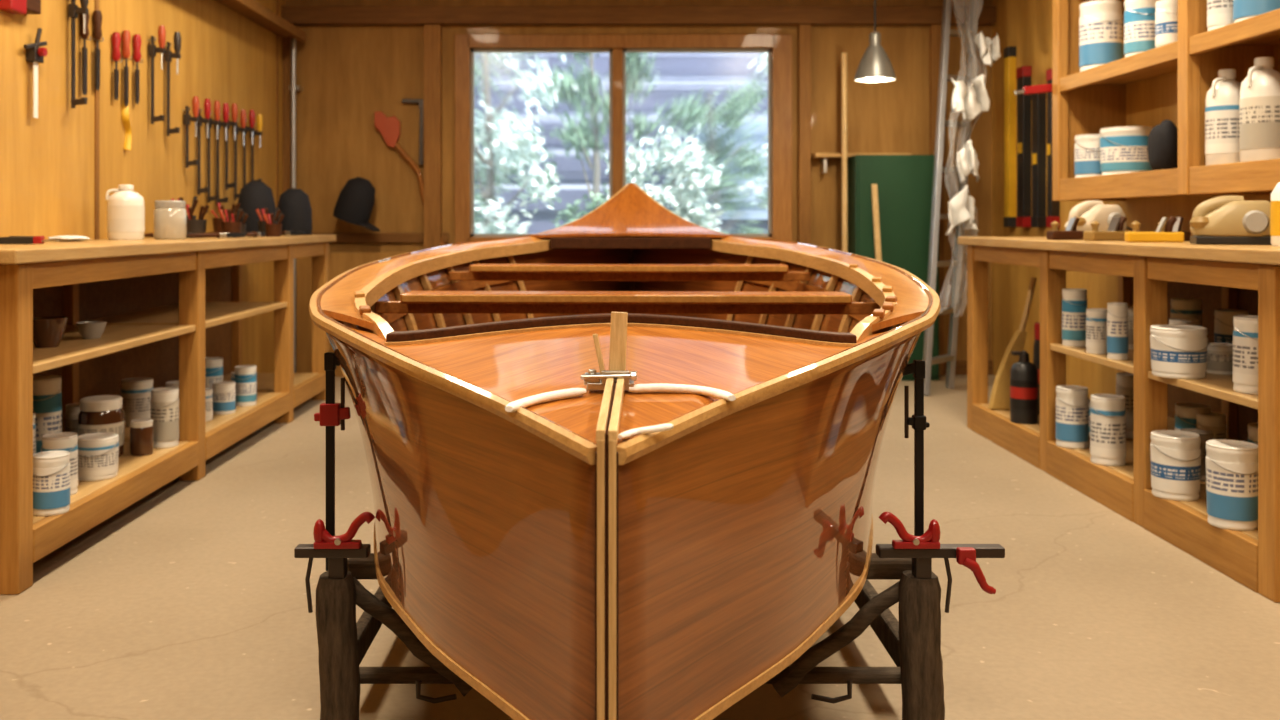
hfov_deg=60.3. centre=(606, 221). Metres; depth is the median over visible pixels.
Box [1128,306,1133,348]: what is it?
paint can
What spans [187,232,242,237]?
brush
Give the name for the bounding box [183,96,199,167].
clamp
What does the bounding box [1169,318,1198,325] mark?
paint can
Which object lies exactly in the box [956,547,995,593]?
clamp
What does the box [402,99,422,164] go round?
square
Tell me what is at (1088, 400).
paint can
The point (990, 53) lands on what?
rag
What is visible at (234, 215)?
pot
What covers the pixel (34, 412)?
paint can
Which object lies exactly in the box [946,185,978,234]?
rag
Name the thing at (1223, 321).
paint can
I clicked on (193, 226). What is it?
pot
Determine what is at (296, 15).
ceiling beam
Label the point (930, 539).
clamp
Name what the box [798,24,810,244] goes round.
trim
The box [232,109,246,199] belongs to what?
clamp
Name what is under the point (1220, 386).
shelf
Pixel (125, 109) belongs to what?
strap
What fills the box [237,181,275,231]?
cap
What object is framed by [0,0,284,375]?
wall
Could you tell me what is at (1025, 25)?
wall
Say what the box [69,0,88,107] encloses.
clamp
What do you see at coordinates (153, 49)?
clamp
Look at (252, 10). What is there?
wall ledge
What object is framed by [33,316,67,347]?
mixing bowl
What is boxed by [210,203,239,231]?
pot
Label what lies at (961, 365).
baseboard
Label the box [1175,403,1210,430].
paint can
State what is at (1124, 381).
paint can
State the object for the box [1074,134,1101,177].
paint can
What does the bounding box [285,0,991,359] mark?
wall
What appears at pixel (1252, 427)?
paint can
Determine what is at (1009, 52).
spirit level
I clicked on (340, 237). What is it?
trim
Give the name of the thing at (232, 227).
pot
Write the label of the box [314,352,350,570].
f-clamp
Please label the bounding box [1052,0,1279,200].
wall shelving
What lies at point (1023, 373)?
canister
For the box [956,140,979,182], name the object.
rag
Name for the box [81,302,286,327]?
shelf
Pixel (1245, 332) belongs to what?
paint can
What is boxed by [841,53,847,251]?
wooden pole
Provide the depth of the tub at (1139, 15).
4.52 m
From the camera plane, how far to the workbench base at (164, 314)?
4.12 m
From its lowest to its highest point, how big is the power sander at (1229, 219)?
0.152 m
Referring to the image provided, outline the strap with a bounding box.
[122,100,131,149]
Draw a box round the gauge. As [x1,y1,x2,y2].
[24,28,46,117]
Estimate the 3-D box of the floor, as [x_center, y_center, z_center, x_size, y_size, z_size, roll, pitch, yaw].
[0.200,1.030,2.675,5.100,0.120,8.950,0,0,0]
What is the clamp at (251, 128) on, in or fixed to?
attached to the wall at (47, 160)
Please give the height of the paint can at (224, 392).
0.132 m
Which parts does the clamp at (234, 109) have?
handle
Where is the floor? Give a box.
[0,375,1279,719]
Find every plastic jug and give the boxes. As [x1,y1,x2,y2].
[106,185,144,239]
[1205,69,1240,164]
[1239,57,1279,161]
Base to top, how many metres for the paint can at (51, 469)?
0.164 m
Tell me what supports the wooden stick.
on the floor
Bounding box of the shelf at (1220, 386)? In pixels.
[1148,371,1257,409]
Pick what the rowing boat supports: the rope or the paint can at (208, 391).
the rope
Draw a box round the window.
[455,34,791,242]
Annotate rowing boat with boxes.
[309,183,940,719]
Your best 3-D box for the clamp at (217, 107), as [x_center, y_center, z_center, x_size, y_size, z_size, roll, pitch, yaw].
[-2.011,-0.358,5.609,0.081,0.522,0.034,0,0,0]
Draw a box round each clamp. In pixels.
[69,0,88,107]
[148,25,165,123]
[165,32,180,135]
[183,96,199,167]
[197,98,210,194]
[207,101,220,202]
[215,103,228,204]
[224,103,237,189]
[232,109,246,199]
[243,110,254,186]
[249,114,262,181]
[313,512,374,548]
[879,512,939,548]
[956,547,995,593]
[1014,84,1051,94]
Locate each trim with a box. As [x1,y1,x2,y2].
[94,0,98,239]
[276,0,278,206]
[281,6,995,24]
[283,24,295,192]
[307,233,448,242]
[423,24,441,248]
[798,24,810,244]
[929,24,943,374]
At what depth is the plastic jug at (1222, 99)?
3.91 m
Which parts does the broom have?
handle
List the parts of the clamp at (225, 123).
handle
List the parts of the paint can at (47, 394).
lid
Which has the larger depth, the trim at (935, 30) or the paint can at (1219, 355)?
the trim at (935, 30)
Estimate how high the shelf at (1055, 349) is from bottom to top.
0.024 m
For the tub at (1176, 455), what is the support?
on the workbench base at (1251, 558)
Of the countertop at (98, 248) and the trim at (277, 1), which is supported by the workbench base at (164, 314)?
the countertop at (98, 248)
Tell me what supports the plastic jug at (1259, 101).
on the wall shelving at (1088, 101)
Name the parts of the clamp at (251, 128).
handle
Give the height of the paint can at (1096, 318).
0.157 m
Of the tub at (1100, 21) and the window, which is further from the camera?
the window
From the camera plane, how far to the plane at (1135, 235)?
3.80 m
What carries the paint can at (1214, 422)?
on the workbench base at (1251, 558)
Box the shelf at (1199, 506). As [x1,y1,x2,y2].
[980,404,1257,539]
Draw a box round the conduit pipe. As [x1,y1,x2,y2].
[290,38,301,372]
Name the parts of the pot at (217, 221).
pot, tool handle, tool handle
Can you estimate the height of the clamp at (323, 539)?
0.066 m
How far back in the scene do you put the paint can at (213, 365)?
5.01 m
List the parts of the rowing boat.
gunwale rail, stem, deck trim, gunwale rail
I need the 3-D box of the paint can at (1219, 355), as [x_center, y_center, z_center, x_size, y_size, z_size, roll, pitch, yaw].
[1.910,0.424,3.423,0.088,0.090,0.089,0,0,0]
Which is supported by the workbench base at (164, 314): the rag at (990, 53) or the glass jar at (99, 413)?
the glass jar at (99, 413)
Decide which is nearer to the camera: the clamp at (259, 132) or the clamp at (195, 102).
the clamp at (195, 102)
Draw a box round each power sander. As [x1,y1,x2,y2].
[1065,200,1132,231]
[1189,195,1271,244]
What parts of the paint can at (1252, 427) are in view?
lid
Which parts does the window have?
pane, pane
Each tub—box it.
[77,432,118,480]
[1079,0,1123,71]
[1100,126,1152,174]
[1124,0,1158,56]
[1150,325,1208,378]
[1150,430,1202,500]
[1155,0,1177,47]
[1233,0,1279,22]
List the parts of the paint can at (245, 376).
lid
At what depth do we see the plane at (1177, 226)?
4.03 m
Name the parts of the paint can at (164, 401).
lid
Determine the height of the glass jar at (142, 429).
0.120 m
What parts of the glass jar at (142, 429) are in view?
lid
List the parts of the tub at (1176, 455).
lid, bail handle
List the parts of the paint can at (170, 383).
lid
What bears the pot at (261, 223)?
on the countertop at (98, 248)
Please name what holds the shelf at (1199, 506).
attached to the workbench base at (1251, 558)
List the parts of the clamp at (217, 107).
handle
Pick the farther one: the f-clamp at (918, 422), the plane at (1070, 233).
the plane at (1070, 233)
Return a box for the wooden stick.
[871,184,881,260]
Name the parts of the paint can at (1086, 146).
lid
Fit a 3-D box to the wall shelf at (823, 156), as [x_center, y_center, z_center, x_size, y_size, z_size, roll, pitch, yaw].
[1.600,-0.370,6.930,0.600,0.120,0.140,0,0,0]
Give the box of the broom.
[988,277,1036,409]
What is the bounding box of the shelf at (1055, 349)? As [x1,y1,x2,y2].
[1050,344,1133,373]
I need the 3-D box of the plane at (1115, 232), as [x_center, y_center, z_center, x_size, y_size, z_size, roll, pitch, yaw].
[1.880,0.024,4.120,0.190,0.091,0.056,0,0,-17]
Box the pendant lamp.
[854,0,895,81]
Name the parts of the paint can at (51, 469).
bail handle, lid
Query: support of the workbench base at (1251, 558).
on the floor
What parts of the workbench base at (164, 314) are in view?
leg, leg, panel, rail, leg, leg, leg, leg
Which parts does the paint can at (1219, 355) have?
lid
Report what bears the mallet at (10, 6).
attached to the wall at (47, 160)
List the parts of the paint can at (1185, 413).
lid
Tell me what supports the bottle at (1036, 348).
on the workbench base at (1251, 558)
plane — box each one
[1047,217,1083,239]
[1083,216,1131,240]
[1125,216,1183,241]
[1153,216,1190,240]
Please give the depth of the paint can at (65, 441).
3.30 m
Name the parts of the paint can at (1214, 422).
lid, bail handle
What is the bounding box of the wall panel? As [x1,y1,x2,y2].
[296,252,408,376]
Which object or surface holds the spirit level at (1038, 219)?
attached to the wall at (1025, 25)
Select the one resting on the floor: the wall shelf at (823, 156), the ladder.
the ladder
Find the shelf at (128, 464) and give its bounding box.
[33,373,318,523]
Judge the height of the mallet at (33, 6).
0.250 m
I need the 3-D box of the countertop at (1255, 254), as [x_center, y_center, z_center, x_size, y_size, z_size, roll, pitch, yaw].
[2.062,0.089,3.990,0.775,0.038,2.540,0,0,0]
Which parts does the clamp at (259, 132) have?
handle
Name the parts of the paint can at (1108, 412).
lid, bail handle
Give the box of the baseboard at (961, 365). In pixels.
[944,360,992,374]
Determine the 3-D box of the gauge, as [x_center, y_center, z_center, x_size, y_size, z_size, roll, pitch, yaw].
[-2.022,-0.530,3.908,0.056,0.321,0.142,0,0,0]
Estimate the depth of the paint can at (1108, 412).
3.81 m
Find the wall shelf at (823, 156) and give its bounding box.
[811,153,911,172]
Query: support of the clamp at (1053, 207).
attached to the wall at (1025, 25)
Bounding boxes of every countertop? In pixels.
[0,235,335,263]
[958,237,1279,264]
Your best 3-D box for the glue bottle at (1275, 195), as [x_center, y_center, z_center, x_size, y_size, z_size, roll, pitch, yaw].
[1.960,-0.048,3.160,0.094,0.235,0.094,0,0,0]
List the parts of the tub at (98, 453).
bail handle, lid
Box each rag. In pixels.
[48,235,89,241]
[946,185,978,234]
[951,74,989,121]
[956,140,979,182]
[975,31,1000,65]
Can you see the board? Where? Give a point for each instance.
(904, 183)
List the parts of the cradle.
steel rod, arm, post, rail, steel rod, steel rod, rail, post, arm, steel rod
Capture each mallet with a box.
[0,0,26,13]
[26,0,40,13]
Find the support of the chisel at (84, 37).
attached to the wall at (47, 160)
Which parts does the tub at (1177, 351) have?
lid, bail handle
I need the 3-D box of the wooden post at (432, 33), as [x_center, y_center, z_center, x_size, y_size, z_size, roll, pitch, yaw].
[-1.105,-0.140,6.975,0.110,2.220,0.050,0,0,0]
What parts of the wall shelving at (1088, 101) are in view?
panel, rail, rail, panel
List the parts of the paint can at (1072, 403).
lid, bail handle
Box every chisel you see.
[80,14,90,94]
[93,10,103,89]
[112,32,121,99]
[122,30,131,105]
[133,34,142,103]
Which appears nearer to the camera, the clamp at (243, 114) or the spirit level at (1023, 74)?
the clamp at (243, 114)
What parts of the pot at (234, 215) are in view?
pot, tool handle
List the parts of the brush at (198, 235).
handle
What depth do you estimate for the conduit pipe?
6.90 m
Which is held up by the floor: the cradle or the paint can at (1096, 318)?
the cradle
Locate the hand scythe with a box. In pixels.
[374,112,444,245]
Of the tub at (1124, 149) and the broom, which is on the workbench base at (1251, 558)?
the broom
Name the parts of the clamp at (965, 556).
handle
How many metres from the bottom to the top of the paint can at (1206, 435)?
0.153 m
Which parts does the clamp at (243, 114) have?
handle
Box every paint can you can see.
[33,375,61,452]
[33,411,35,453]
[33,450,69,515]
[41,432,77,495]
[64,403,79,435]
[120,377,152,426]
[150,387,178,447]
[166,380,178,387]
[205,357,222,388]
[205,388,212,420]
[212,381,235,414]
[234,365,256,406]
[1055,385,1088,448]
[1062,288,1087,346]
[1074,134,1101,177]
[1086,308,1106,353]
[1088,400,1090,435]
[1090,394,1126,465]
[1107,302,1128,359]
[1116,373,1133,438]
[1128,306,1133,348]
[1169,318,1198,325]
[1170,298,1202,326]
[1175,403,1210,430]
[1179,428,1213,480]
[1196,412,1226,439]
[1206,342,1232,374]
[1206,439,1257,530]
[1207,0,1233,30]
[1214,309,1247,343]
[1233,315,1257,394]
[1247,423,1257,444]
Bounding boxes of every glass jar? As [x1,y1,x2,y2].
[78,395,124,456]
[130,418,153,455]
[154,200,186,239]
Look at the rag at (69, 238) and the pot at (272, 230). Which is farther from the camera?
the pot at (272, 230)
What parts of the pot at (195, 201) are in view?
tool handle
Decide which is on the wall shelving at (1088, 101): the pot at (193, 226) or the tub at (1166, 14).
the tub at (1166, 14)
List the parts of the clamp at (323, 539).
handle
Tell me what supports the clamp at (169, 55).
attached to the wall at (47, 160)
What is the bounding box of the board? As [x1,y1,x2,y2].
[848,155,938,380]
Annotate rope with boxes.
[505,383,735,438]
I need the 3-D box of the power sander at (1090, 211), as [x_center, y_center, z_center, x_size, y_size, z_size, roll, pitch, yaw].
[2.051,-0.010,4.550,0.319,0.159,0.159,0,0,-1]
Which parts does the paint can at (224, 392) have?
lid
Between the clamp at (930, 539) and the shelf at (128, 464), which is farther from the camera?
the shelf at (128, 464)
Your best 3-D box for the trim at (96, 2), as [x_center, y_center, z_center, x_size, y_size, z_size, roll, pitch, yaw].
[-2.047,-0.380,4.415,0.006,2.700,0.030,0,0,0]
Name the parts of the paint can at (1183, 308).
lid, bail handle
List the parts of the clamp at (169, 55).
handle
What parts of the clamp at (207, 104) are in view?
handle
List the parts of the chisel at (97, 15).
handle, blade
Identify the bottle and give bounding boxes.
[1033,322,1039,414]
[1270,182,1279,245]
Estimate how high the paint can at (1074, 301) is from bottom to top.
0.215 m
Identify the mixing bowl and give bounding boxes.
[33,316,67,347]
[76,321,106,338]
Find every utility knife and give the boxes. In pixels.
[0,237,59,243]
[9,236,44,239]
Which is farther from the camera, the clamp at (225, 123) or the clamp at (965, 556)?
the clamp at (225, 123)
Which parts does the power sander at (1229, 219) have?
knob, handle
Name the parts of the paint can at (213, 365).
lid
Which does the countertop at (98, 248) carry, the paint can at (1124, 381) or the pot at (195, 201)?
the pot at (195, 201)
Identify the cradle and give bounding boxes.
[294,544,1004,719]
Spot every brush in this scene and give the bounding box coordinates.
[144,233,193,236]
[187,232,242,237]
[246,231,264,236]
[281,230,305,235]
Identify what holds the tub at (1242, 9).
on the wall shelving at (1088, 101)
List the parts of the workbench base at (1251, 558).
leg, leg, rail, leg, leg, panel, leg, leg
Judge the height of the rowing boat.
0.831 m
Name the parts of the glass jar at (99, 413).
lid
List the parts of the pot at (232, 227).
tool handle, tool handle, pot, tool handle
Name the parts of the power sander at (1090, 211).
knob, handle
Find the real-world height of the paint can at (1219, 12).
0.273 m
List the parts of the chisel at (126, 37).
handle, blade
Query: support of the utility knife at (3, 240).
on the countertop at (98, 248)
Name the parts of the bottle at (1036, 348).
lid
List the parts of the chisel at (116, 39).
handle, blade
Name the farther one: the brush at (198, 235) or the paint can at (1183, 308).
the brush at (198, 235)
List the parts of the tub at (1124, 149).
bail handle, lid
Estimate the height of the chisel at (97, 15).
0.319 m
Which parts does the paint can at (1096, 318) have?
lid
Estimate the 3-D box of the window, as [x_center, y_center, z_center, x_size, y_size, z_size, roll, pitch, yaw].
[0.105,-0.490,7.035,2.140,1.400,0.130,0,0,0]
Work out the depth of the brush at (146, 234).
4.68 m
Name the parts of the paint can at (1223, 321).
lid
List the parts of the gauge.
blade, knob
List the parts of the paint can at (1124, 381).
lid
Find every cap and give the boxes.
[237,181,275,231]
[276,188,311,234]
[333,177,379,230]
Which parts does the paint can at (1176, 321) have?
lid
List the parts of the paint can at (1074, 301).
lid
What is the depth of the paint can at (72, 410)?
3.98 m
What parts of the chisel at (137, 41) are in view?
handle, blade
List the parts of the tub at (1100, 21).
lid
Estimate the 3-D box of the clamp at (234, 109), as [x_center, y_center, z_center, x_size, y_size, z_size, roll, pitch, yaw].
[-2.011,-0.403,5.872,0.081,0.464,0.034,0,0,0]
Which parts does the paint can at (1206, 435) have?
lid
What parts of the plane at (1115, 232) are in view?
knob, blade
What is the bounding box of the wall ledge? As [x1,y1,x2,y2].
[216,0,305,41]
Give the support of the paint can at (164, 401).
on the workbench base at (164, 314)
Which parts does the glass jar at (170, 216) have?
lid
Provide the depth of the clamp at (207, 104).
5.46 m
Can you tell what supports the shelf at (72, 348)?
attached to the workbench base at (164, 314)
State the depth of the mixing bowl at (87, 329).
3.61 m
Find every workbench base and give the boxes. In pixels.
[0,242,328,594]
[967,245,1279,602]
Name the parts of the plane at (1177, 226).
blade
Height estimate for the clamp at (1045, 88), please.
0.100 m
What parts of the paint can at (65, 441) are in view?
lid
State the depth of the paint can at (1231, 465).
3.02 m
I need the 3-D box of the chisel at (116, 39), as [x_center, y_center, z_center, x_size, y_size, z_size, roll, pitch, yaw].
[-2.031,-0.646,4.556,0.036,0.282,0.036,0,0,45]
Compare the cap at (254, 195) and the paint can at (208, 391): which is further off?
the cap at (254, 195)
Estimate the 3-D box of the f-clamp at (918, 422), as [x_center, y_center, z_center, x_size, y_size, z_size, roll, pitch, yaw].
[0.584,0.468,2.115,0.071,0.404,0.020,0,0,0]
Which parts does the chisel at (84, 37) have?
blade, handle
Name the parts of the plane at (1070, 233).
knob, blade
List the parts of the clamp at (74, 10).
handle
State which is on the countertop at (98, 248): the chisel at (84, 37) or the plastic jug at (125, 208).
the plastic jug at (125, 208)
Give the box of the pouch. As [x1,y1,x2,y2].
[1148,120,1177,169]
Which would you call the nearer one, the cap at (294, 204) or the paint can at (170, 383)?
the paint can at (170, 383)
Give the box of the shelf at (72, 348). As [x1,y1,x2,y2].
[33,325,195,373]
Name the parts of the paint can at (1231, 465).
lid, bail handle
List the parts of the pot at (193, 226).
tool handle, tool handle, pot, tool handle, tool handle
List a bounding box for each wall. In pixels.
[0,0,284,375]
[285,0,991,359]
[992,0,1279,399]
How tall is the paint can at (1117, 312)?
0.192 m
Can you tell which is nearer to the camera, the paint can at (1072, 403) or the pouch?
the paint can at (1072, 403)
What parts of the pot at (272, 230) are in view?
tool handle, tool handle, pot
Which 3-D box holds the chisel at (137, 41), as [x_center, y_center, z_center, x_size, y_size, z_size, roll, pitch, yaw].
[-2.031,-0.662,4.757,0.036,0.303,0.036,0,0,45]
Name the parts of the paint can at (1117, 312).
lid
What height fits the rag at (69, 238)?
0.022 m
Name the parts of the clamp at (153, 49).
handle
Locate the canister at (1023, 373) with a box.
[1010,350,1037,423]
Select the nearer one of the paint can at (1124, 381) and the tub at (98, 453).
the tub at (98, 453)
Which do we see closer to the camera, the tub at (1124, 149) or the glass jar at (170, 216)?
the glass jar at (170, 216)
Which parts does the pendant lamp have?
lamp shade, cord, bulb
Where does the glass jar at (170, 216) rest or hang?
on the countertop at (98, 248)
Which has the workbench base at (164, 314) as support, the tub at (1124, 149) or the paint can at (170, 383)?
the paint can at (170, 383)
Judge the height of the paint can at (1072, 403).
0.222 m
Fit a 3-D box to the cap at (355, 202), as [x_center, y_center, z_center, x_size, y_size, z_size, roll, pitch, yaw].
[-1.559,-0.111,6.832,0.284,0.337,0.223,0,0,11]
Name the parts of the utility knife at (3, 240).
handle, blade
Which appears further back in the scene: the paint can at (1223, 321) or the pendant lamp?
the pendant lamp
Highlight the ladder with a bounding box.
[923,0,978,395]
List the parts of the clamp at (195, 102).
handle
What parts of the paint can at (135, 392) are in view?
bail handle, lid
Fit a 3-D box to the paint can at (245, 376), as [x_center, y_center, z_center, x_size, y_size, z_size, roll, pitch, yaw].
[-1.620,0.733,4.928,0.099,0.173,0.099,0,0,0]
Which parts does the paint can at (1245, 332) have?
lid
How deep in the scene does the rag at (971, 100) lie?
6.06 m
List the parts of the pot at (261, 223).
tool handle, pot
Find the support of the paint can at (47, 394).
on the workbench base at (164, 314)
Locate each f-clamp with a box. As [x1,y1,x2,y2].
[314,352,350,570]
[903,360,929,535]
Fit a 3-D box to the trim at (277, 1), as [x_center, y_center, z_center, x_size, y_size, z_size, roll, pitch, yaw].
[-2.047,-0.380,6.835,0.006,2.700,0.030,0,0,0]
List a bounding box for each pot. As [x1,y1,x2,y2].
[170,196,197,219]
[186,205,208,237]
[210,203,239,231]
[218,208,243,232]
[231,212,248,236]
[256,207,280,235]
[263,213,283,236]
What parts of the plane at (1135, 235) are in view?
knob, blade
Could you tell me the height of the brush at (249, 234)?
0.027 m

